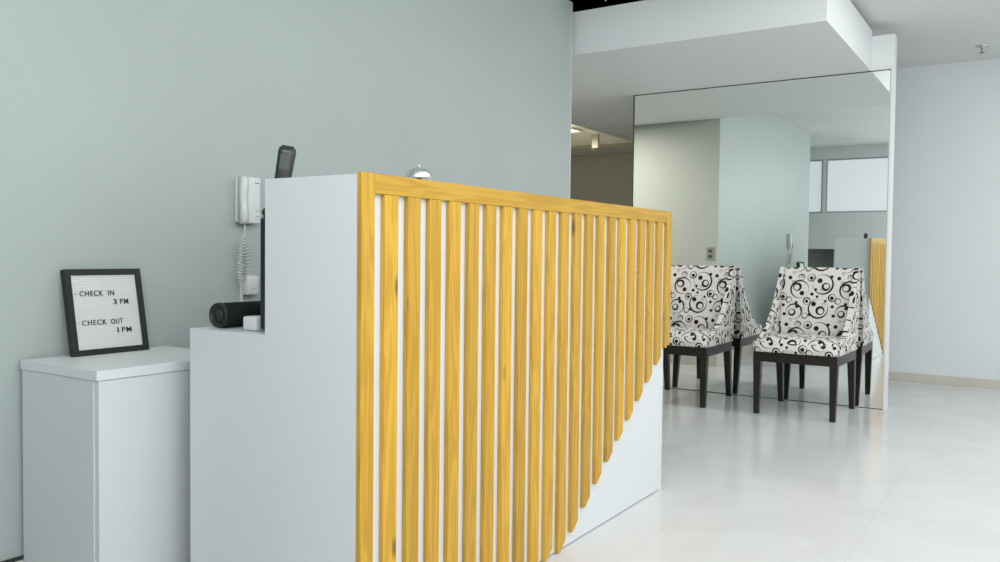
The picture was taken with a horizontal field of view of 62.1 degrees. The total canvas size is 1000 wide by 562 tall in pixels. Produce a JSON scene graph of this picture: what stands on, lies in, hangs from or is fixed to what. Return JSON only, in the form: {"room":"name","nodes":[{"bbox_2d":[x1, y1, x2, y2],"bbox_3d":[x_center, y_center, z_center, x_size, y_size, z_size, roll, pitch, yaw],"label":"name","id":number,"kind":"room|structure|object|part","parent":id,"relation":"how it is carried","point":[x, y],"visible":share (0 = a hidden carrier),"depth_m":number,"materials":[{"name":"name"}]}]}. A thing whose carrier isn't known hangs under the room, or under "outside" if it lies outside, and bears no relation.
{"room":"lobby","nodes":[
{"label":"lobby","id":0,"kind":"room"},
{"bbox_2d":[0,0,571,560],"bbox_3d":[-1.035,-0.397,3.857,1.255,2.460,3.388,2,2,33],"label":"wall","id":1,"kind":"structure","parent":0,"point":[128,128],"depth_m":2.78,"materials":[{"name":"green paint"}]},
{"bbox_2d":[0,555,23,561],"bbox_3d":[-0.514,0.733,3.550,0.013,0.008,3.412,2,2,33],"label":"trim","id":2,"kind":"structure","parent":1,"relation":"attached to","point":[21,557],"depth_m":2.28,"materials":[{"name":"grey"}]},
{"bbox_2d":[239,277,242,301],"bbox_3d":[-0.911,0.364,2.922,0.008,0.753,0.012,2,2,33],"label":"duct","id":3,"kind":"object","parent":1,"relation":"attached to","point":[240,288],"visible":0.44,"depth_m":2.91,"materials":[{"name":"white plastic"}]},
{"bbox_2d":[235,176,259,288],"bbox_3d":[-0.880,-0.167,2.905,0.051,0.392,0.087,2,2,33],"label":"intercom","id":4,"kind":"object","parent":1,"relation":"attached to","point":[247,189],"visible":1,"depth_m":2.88,"materials":[{"name":"white plastic"}]},
{"bbox_3d":[-0.894,-0.088,2.897,0.032,0.235,0.054,1,2,15],"label":"coiled cord","id":5,"kind":"part","parent":4,"relation":"part of","materials":[{"name":"white plastic"}]},
{"bbox_2d":[243,275,258,294],"bbox_3d":[-0.880,0.015,2.931,0.032,0.068,0.052,2,2,33],"label":"wall socket","id":6,"kind":"object","parent":1,"relation":"attached to","point":[251,283],"visible":0.94,"depth_m":2.92,"materials":[{"name":"white plastic"}]},
{"bbox_2d":[250,282,256,288],"bbox_3d":[-0.868,0.015,2.923,0.002,0.024,0.028,2,2,33],"label":"socket","id":7,"kind":"object","parent":6,"relation":"attached to","point":[253,285],"depth_m":2.92,"materials":[{"name":"white plastic"}]},
{"bbox_2d":[569,2,572,198],"bbox_3d":[-0.112,-0.434,5.284,1.254,2.460,0.012,2,2,33],"label":"wall","id":8,"kind":"structure","parent":0,"point":[572,2],"depth_m":4.92,"materials":[{"name":"white paint"}]},
{"bbox_2d":[592,134,598,147],"bbox_3d":[1.174,-0.586,10.329,0.080,2.460,0.040,2,2,33],"label":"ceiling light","id":9,"kind":"object","parent":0,"point":[595,137],"visible":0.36,"depth_m":10.27,"materials":[{"name":"beige paint"}]},
{"bbox_2d":[570,152,632,206],"bbox_3d":[0.596,-0.374,9.565,4.400,2.075,0.120,2,2,33],"label":"wall","id":10,"kind":"structure","parent":0,"point":[602,178],"depth_m":9.13,"materials":[{"name":"beige paint"}]},
{"bbox_2d":[571,145,632,155],"bbox_3d":[0.602,-1.446,9.521,4.400,0.070,0.180,2,2,33],"label":"trim","id":11,"kind":"structure","parent":10,"relation":"on","point":[617,149],"depth_m":9.08,"materials":[{"name":"paint"}]},
{"bbox_2d":[571,142,632,148],"bbox_3d":[1.616,-0.608,11.150,4.580,2.460,0.100,2,2,33],"label":"wall","id":12,"kind":"structure","parent":0,"point":[631,143],"depth_m":11.18,"materials":[{"name":"beige paint"}]},
{"bbox_2d":[569,0,642,11],"bbox_3d":[0.798,-2.022,5.329,2.150,0.570,1.400,2,2,33],"label":"ceiling","id":13,"kind":"structure","parent":0,"point":[578,5],"depth_m":6.17,"materials":[{"name":"black"}]},
{"bbox_2d":[571,0,871,141],"bbox_3d":[1.573,-1.516,6.526,2.678,0.255,3.870,2,2,33],"label":"soffit","id":14,"kind":"structure","parent":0,"point":[620,52],"depth_m":4.87,"materials":[{"name":"paint"}]},
{"bbox_2d":[539,380,999,561],"bbox_3d":[1.413,0.857,5.452,10.900,0.100,11.750,2,2,33],"label":"floor","id":15,"kind":"structure","parent":0,"point":[915,479],"depth_m":3.53,"materials":[{"name":"white tile"}]},
{"bbox_2d":[21,346,189,561],"bbox_3d":[-1.043,0.549,2.373,0.364,0.666,0.447,2,2,33],"label":"base cabinet","id":16,"kind":"object","parent":15,"relation":"on","point":[106,437],"visible":0.74,"depth_m":2.20,"materials":[{"name":"white laminate"}]},
{"bbox_3d":[-1.167,0.566,2.203,0.342,0.640,0.018,2,2,33],"label":"panel","id":17,"kind":"part","parent":16,"relation":"part of","materials":[{"name":"white laminate"}]},
{"bbox_2d":[60,268,149,356],"bbox_3d":[-1.163,0.090,2.454,0.067,0.251,0.238,2,2,33],"label":"letter board","id":18,"kind":"object","parent":16,"relation":"on","point":[105,309],"visible":1,"depth_m":2.44,"materials":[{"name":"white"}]},
{"bbox_3d":[-1.163,0.090,2.454,0.008,0.220,0.206,-11,-5,33],"label":"grooved panel","id":19,"kind":"part","parent":18,"relation":"part of","materials":[{"name":"white plastic"}]},
{"bbox_3d":[-0.900,0.565,2.284,0.018,0.635,0.439,2,2,33],"label":"door","id":20,"kind":"part","parent":16,"relation":"part of","materials":[{"name":"white laminate"}]},
{"bbox_2d":[190,171,671,561],"bbox_3d":[-0.058,0.301,2.835,0.605,1.152,1.885,2,2,33],"label":"reception desk","id":21,"kind":"object","parent":15,"relation":"on","point":[437,371],"depth_m":2.16,"materials":[{"name":"white laminate"}]},
{"bbox_2d":[200,326,264,332],"bbox_3d":[-0.199,0.123,2.899,0.290,0.030,1.796,2,2,33],"label":"countertop","id":22,"kind":"structure","parent":21,"relation":"on","point":[213,327],"depth_m":2.19,"materials":[{"name":"white laminate"}]},
{"bbox_2d":[209,301,259,327],"bbox_3d":[-0.694,0.089,2.276,0.067,0.068,0.201,2,2,31],"label":"speaker","id":23,"kind":"object","parent":21,"relation":"on","point":[230,314],"visible":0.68,"depth_m":2.21},
{"bbox_2d":[242,315,264,330],"bbox_3d":[-0.639,0.109,2.156,0.066,0.036,0.045,2,2,33],"label":"power adapter","id":24,"kind":"object","parent":21,"relation":"on","point":[251,323],"visible":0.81,"depth_m":2.13,"materials":[{"name":"white plastic"}]},
{"bbox_2d":[260,218,264,328],"bbox_3d":[-0.514,-0.019,2.279,0.118,0.288,0.400,2,2,33],"label":"computer monitor","id":25,"kind":"object","parent":21,"relation":"on","point":[262,220],"visible":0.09,"depth_m":2.10,"materials":[{"name":"grey plastic"}]},
{"bbox_3d":[-0.569,0.324,2.058,0.592,1.147,0.025,2,2,33],"label":"panel","id":26,"kind":"part","parent":21,"relation":"part of","materials":[{"name":"white laminate"}]},
{"bbox_2d":[275,145,295,177],"bbox_3d":[-0.545,-0.271,2.130,0.056,0.154,0.065,2,2,33],"label":"cordless phone","id":27,"kind":"object","parent":21,"relation":"on","point":[286,156],"visible":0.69,"depth_m":2.11,"materials":[{"name":"black plastic"}]},
{"bbox_3d":[-0.309,0.328,1.902,0.012,1.150,0.044,2,2,33],"label":"post","id":28,"kind":"part","parent":21,"relation":"part of","materials":[{"name":"yellow wood"}]},
{"bbox_2d":[405,165,431,179],"bbox_3d":[-0.209,-0.274,2.130,0.068,0.049,0.068,2,2,33],"label":"bell","id":29,"kind":"object","parent":21,"relation":"on","point":[418,173],"visible":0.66,"depth_m":2.10,"materials":[{"name":"silver metal"}]},
{"bbox_3d":[0.166,0.310,2.667,0.020,1.144,1.796,2,2,33],"label":"panel","id":30,"kind":"part","parent":21,"relation":"part of","materials":[{"name":"white laminate"}]},
{"bbox_3d":[0.194,-0.243,2.653,0.012,0.046,1.788,2,2,33],"label":"rail","id":31,"kind":"part","parent":21,"relation":"part of","materials":[{"name":"yellow wood"}]},
{"bbox_3d":[0.420,0.284,3.587,0.592,1.147,0.025,2,2,33],"label":"panel","id":32,"kind":"part","parent":21,"relation":"part of","materials":[{"name":"white laminate"}]},
{"bbox_3d":[0.691,-0.006,3.434,0.012,0.562,0.052,2,2,33],"label":"post","id":33,"kind":"part","parent":21,"relation":"part of","materials":[{"name":"yellow wood"}]},
{"bbox_2d":[663,265,735,407],"bbox_3d":[1.264,0.346,5.655,0.508,0.904,0.609,2,2,33],"label":"slipper chair","id":34,"kind":"object","parent":15,"relation":"on","point":[702,304],"visible":0.71,"depth_m":5.73,"materials":[{"name":"fabric"}]},
{"bbox_3d":[1.198,0.624,5.980,0.045,0.326,0.088,2,2,33],"label":"leg","id":35,"kind":"part","parent":34,"relation":"part of","materials":[{"name":"brown wood"}]},
{"bbox_3d":[1.224,0.365,5.594,0.494,0.095,0.462,2,2,33],"label":"seat","id":36,"kind":"part","parent":34,"relation":"part of","materials":[{"name":"fabric"}]},
{"bbox_3d":[1.248,0.443,5.635,0.494,0.060,0.522,2,2,33],"label":"seat frame","id":37,"kind":"part","parent":34,"relation":"part of","materials":[{"name":"brown wood"}]},
{"bbox_3d":[1.384,0.149,5.830,0.447,0.516,0.177,2,2,33],"label":"backrest","id":38,"kind":"part","parent":34,"relation":"part of","materials":[{"name":"fabric"}]},
{"bbox_3d":[1.306,0.647,5.321,0.045,0.326,0.045,2,2,33],"label":"leg","id":39,"kind":"part","parent":34,"relation":"part of","materials":[{"name":"brown wood"}]},
{"bbox_3d":[1.575,0.636,5.736,0.045,0.326,0.088,2,2,33],"label":"leg","id":40,"kind":"part","parent":34,"relation":"part of","materials":[{"name":"brown wood"}]},
{"bbox_2d":[752,267,859,422],"bbox_3d":[1.933,0.367,5.229,0.508,0.904,0.609,2,2,34],"label":"slipper chair","id":41,"kind":"object","parent":15,"relation":"on","point":[813,319],"visible":1,"depth_m":5.29,"materials":[{"name":"white fabric"}]},
{"bbox_3d":[1.595,0.656,5.147,0.045,0.326,0.045,2,2,34],"label":"leg","id":42,"kind":"part","parent":41,"relation":"part of","materials":[{"name":"brown wood"}]},
{"bbox_3d":[1.875,0.645,5.555,0.045,0.326,0.088,2,2,34],"label":"leg","id":43,"kind":"part","parent":41,"relation":"part of","materials":[{"name":"brown wood"}]},
{"bbox_3d":[1.891,0.386,5.169,0.494,0.095,0.462,2,2,34],"label":"seat","id":44,"kind":"part","parent":41,"relation":"part of","materials":[{"name":"fabric"}]},
{"bbox_3d":[1.917,0.464,5.209,0.494,0.060,0.522,2,2,34],"label":"seat frame","id":45,"kind":"part","parent":41,"relation":"part of","materials":[{"name":"brown wood"}]},
{"bbox_3d":[2.057,0.170,5.401,0.447,0.516,0.177,2,2,34],"label":"backrest","id":46,"kind":"part","parent":41,"relation":"part of","materials":[{"name":"fabric"}]},
{"bbox_3d":[1.966,0.668,4.893,0.045,0.326,0.045,2,2,34],"label":"leg","id":47,"kind":"part","parent":41,"relation":"part of","materials":[{"name":"brown wood"}]},
{"bbox_3d":[2.246,0.657,5.302,0.045,0.326,0.088,2,2,34],"label":"leg","id":48,"kind":"part","parent":41,"relation":"part of","materials":[{"name":"brown wood"}]},
{"bbox_2d":[571,0,999,146],"bbox_3d":[1.439,-1.692,5.369,10.900,0.080,11.750,2,2,33],"label":"ceiling","id":49,"kind":"structure","parent":0,"point":[928,32],"depth_m":5.40,"materials":[{"name":"paint"}]},
{"bbox_2d":[571,127,582,132],"bbox_3d":[0.495,-1.796,9.819,0.720,0.022,0.740,2,2,33],"label":"recessed light","id":50,"kind":"object","parent":49,"relation":"in","point":[573,130],"visible":0.17,"depth_m":9.87,"materials":[{"name":"white plastic"}]},
{"bbox_2d":[975,44,988,53],"bbox_3d":[3.371,-1.620,5.807,0.090,0.052,0.090,2,2,33],"label":"sprinkler","id":51,"kind":"object","parent":49,"relation":"attached to","point":[981,46],"visible":1,"depth_m":5.80,"materials":[{"name":"silver metal"}]},
{"bbox_2d":[871,34,896,409],"bbox_3d":[1.755,-0.391,5.782,1.770,2.380,0.110,2,2,33],"label":"wall slab","id":52,"kind":"structure","parent":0,"point":[884,47],"depth_m":5.27,"materials":[{"name":"paint"}]},
{"bbox_2d":[632,69,890,409],"bbox_3d":[1.721,-0.280,5.746,1.749,2.159,0.016,2,2,33],"label":"wall mirror","id":53,"kind":"object","parent":52,"relation":"attached to","point":[759,179],"visible":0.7,"depth_m":5.65,"materials":[{"name":"clear glass"}]},
{"bbox_2d":[889,58,999,379],"bbox_3d":[4.377,-0.406,5.830,6.000,2.460,0.120,2,2,33],"label":"wall","id":54,"kind":"structure","parent":0,"point":[945,295],"depth_m":6.37,"materials":[{"name":"white paint"}]},
{"bbox_2d":[888,371,999,388],"bbox_3d":[4.370,0.793,5.786,5.900,0.066,0.014,2,2,33],"label":"baseboard","id":55,"kind":"structure","parent":54,"relation":"attached to","point":[899,376],"depth_m":6.39,"materials":[{"name":"beige stone"}]}
]}

